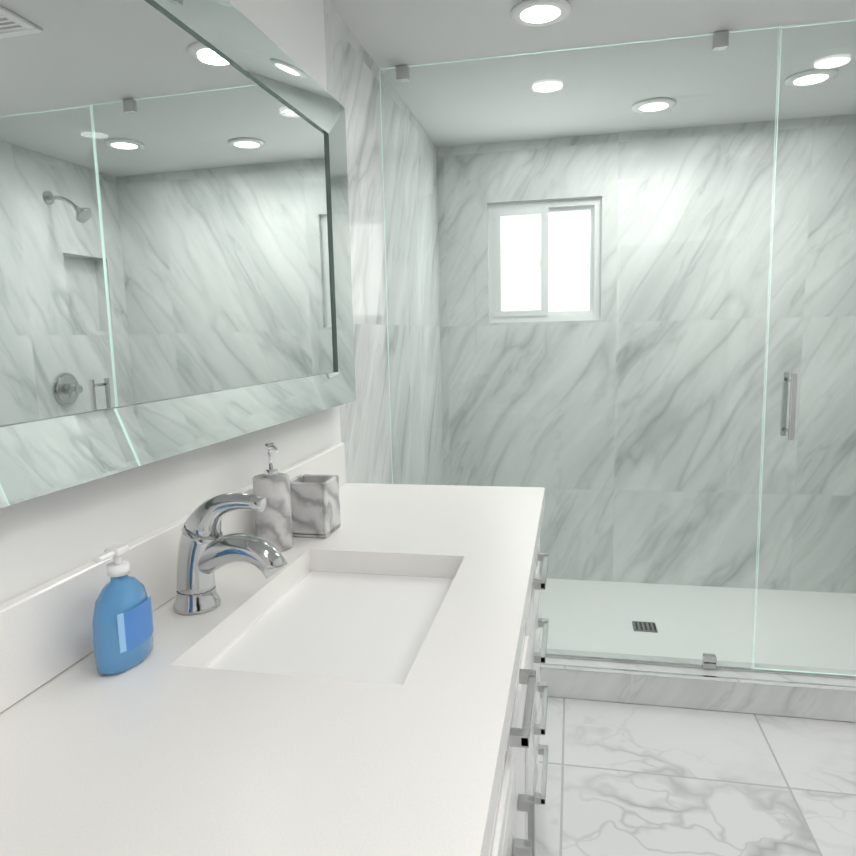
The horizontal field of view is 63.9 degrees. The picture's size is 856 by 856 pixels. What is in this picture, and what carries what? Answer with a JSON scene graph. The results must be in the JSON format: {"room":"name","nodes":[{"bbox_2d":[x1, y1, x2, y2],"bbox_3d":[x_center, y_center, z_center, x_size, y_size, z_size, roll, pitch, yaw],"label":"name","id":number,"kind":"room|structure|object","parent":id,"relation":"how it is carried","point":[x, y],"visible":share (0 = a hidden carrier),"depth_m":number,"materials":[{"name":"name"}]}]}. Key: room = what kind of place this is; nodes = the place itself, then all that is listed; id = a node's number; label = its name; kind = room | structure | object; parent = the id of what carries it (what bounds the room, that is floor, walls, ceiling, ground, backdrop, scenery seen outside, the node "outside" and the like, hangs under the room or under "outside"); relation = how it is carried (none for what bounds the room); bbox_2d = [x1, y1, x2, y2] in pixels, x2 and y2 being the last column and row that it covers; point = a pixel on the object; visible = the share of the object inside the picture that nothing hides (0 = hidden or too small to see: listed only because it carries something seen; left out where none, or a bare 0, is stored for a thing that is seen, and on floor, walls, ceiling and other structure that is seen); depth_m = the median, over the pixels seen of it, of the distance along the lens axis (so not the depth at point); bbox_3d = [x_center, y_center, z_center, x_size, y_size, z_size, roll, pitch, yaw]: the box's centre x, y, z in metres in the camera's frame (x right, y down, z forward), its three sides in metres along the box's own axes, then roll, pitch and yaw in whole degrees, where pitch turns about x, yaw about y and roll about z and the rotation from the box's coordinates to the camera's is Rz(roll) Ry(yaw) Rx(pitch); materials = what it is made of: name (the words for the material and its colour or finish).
{"room":"bathroom","nodes":[
{"label":"bathroom","id":0,"kind":"room"},
{"bbox_2d":[0,0,340,603],"bbox_3d":[-0.611,0.136,0.609,0.100,2.270,2.950,0,8,12],"label":"wall","id":1,"kind":"structure","parent":0,"point":[47,538],"depth_m":1.15,"materials":[{"name":"white paint"}]},
{"bbox_2d":[0,443,345,714],"bbox_3d":[-0.444,0.231,1.105,0.020,0.120,1.880,0,8,12],"label":"backsplash","id":2,"kind":"structure","parent":1,"relation":"attached to","point":[45,629],"depth_m":0.92,"materials":[{"name":"white stone"}]},
{"bbox_2d":[0,0,355,507],"bbox_3d":[-0.435,-0.346,1.025,0.066,0.795,1.840,0,8,12],"label":"vanity mirror","id":3,"kind":"object","parent":1,"relation":"attached to","point":[175,266],"visible":1,"depth_m":1.09,"materials":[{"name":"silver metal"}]},
{"bbox_2d":[323,0,443,484],"bbox_3d":[-0.144,-0.177,2.829,0.100,2.270,1.630,0,8,12],"label":"wall","id":4,"kind":"structure","parent":0,"point":[353,75],"depth_m":2.52,"materials":[{"name":"white stone"}]},
{"bbox_2d":[540,648,855,722],"bbox_3d":[0.876,0.926,2.507,2.040,0.125,0.140,0,8,12],"label":"sill","id":5,"kind":"structure","parent":4,"relation":"attached to","point":[795,702],"depth_m":2.43,"materials":[{"name":"stone"}]},
{"bbox_2d":[395,31,855,679],"bbox_3d":[0.851,-0.199,2.353,2.037,2.144,0.106,0,8,12],"label":"hardware piece","id":6,"kind":"object","parent":5,"relation":"on","point":[719,43],"visible":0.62,"depth_m":2.39,"materials":[{"name":"silver metal"}]},
{"bbox_2d":[379,27,779,668],"bbox_3d":[0.491,-0.201,2.429,1.300,2.138,0.010,0,8,12],"label":"glass wall","id":7,"kind":"structure","parent":6,"relation":"attached to","point":[683,117],"depth_m":2.39,"materials":[{"name":"teal"}]},
{"bbox_2d":[753,20,855,675],"bbox_3d":[1.485,-0.198,2.220,0.719,2.127,0.010,0,8,12],"label":"door","id":8,"kind":"structure","parent":6,"relation":"attached to","point":[791,670],"depth_m":2.27,"materials":[{"name":"teal"}]},
{"bbox_2d":[540,663,855,690],"bbox_3d":[0.861,0.877,2.435,2.038,0.012,0.012,0,8,12],"label":"trim","id":9,"kind":"structure","parent":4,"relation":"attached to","point":[719,678],"depth_m":2.41,"materials":[{"name":"silver metal"}]},
{"bbox_2d":[329,0,855,146],"bbox_3d":[0.576,-1.124,1.022,2.240,0.060,4.780,0,8,12],"label":"ceiling","id":10,"kind":"structure","parent":0,"point":[390,33],"depth_m":2.39,"materials":[{"name":"white paint"}]},
{"bbox_2d":[510,0,570,26],"bbox_3d":[0.329,-1.216,2.010,0.176,0.012,0.176,0,8,12],"label":"recessed light","id":11,"kind":"object","parent":10,"relation":"in","point":[534,13],"visible":1,"depth_m":2.00,"materials":[{"name":"white"}]},
{"bbox_2d":[632,97,675,112],"bbox_3d":[0.945,-1.348,2.872,0.176,0.012,0.176,0,8,12],"label":"recessed light","id":12,"kind":"object","parent":10,"relation":"in","point":[662,103],"depth_m":2.85,"materials":[{"name":"white"}]},
{"bbox_2d":[785,68,837,86],"bbox_3d":[1.448,-1.322,2.595,0.176,0.012,0.176,0,8,12],"label":"recessed light","id":13,"kind":"object","parent":10,"relation":"in","point":[806,74],"depth_m":2.58,"materials":[{"name":"white"}]},
{"bbox_2d":[437,114,855,593],"bbox_3d":[1.080,-0.290,3.447,2.240,2.270,0.100,0,8,12],"label":"wall","id":14,"kind":"structure","parent":0,"point":[720,469],"depth_m":3.36,"materials":[{"name":"stone"}]},
{"bbox_2d":[488,197,601,323],"bbox_3d":[0.586,-0.836,3.462,0.560,0.600,0.075,0,8,12],"label":"shower window","id":15,"kind":"structure","parent":14,"relation":"in","point":[546,306],"depth_m":3.48,"materials":[{"name":"white plastic"}]},
{"bbox_2d":[535,696,855,855],"bbox_3d":[0.629,1.184,1.337,2.240,0.060,4.780,0,8,12],"label":"floor","id":16,"kind":"structure","parent":0,"point":[626,779],"depth_m":2.04,"materials":[{"name":"tile"}]},
{"bbox_2d":[228,499,548,855],"bbox_3d":[-0.142,0.765,1.117,0.612,0.865,1.856,0,8,12],"label":"bathroom vanity","id":17,"kind":"object","parent":16,"relation":"on","point":[334,618],"depth_m":1.16,"materials":[{"name":"ceramic"}]},
{"bbox_2d":[0,483,544,855],"bbox_3d":[-0.159,0.320,1.058,0.598,0.057,1.880,0,8,12],"label":"countertop","id":18,"kind":"structure","parent":17,"relation":"on","point":[191,749],"depth_m":0.77,"materials":[{"name":"white stone"}]},
{"bbox_2d":[92,544,153,674],"bbox_3d":[-0.409,0.235,0.916,0.058,0.160,0.098,0,8,12],"label":"soap bottle","id":19,"kind":"object","parent":18,"relation":"on","point":[122,625],"visible":1,"depth_m":0.89,"materials":[{"name":"blue plastic"}]},
{"bbox_2d":[173,493,287,614],"bbox_3d":[-0.316,0.195,1.086,0.196,0.190,0.074,0,8,12],"label":"faucet","id":20,"kind":"object","parent":18,"relation":"on","point":[207,548],"visible":1,"depth_m":1.07,"materials":[{"name":"silver metal"}]},
{"bbox_2d":[252,443,292,551],"bbox_3d":[-0.318,0.139,1.399,0.074,0.217,0.074,0,8,12],"label":"soap dispenser","id":21,"kind":"object","parent":18,"relation":"on","point":[273,518],"visible":0.83,"depth_m":1.37,"materials":[{"name":"grey stone"}]},
{"bbox_2d":[290,474,340,537],"bbox_3d":[-0.253,0.171,1.513,0.092,0.120,0.092,0,8,12],"label":"tumbler","id":22,"kind":"object","parent":18,"relation":"on","point":[315,504],"visible":0.81,"depth_m":1.47,"materials":[{"name":"white stone"}]},
{"bbox_2d":[540,578,855,669],"bbox_3d":[0.994,0.890,3.065,2.040,0.040,1.000,0,8,12],"label":"pan","id":23,"kind":"object","parent":16,"relation":"on","point":[612,612],"depth_m":3.06,"materials":[{"name":"white"}]},
{"bbox_2d":[632,621,657,631],"bbox_3d":[0.953,0.874,3.019,0.100,0.004,0.100,0,8,12],"label":"floor drain","id":24,"kind":"object","parent":23,"relation":"on","point":[652,627],"depth_m":3.02,"materials":[{"name":"silver metal"}]}
]}

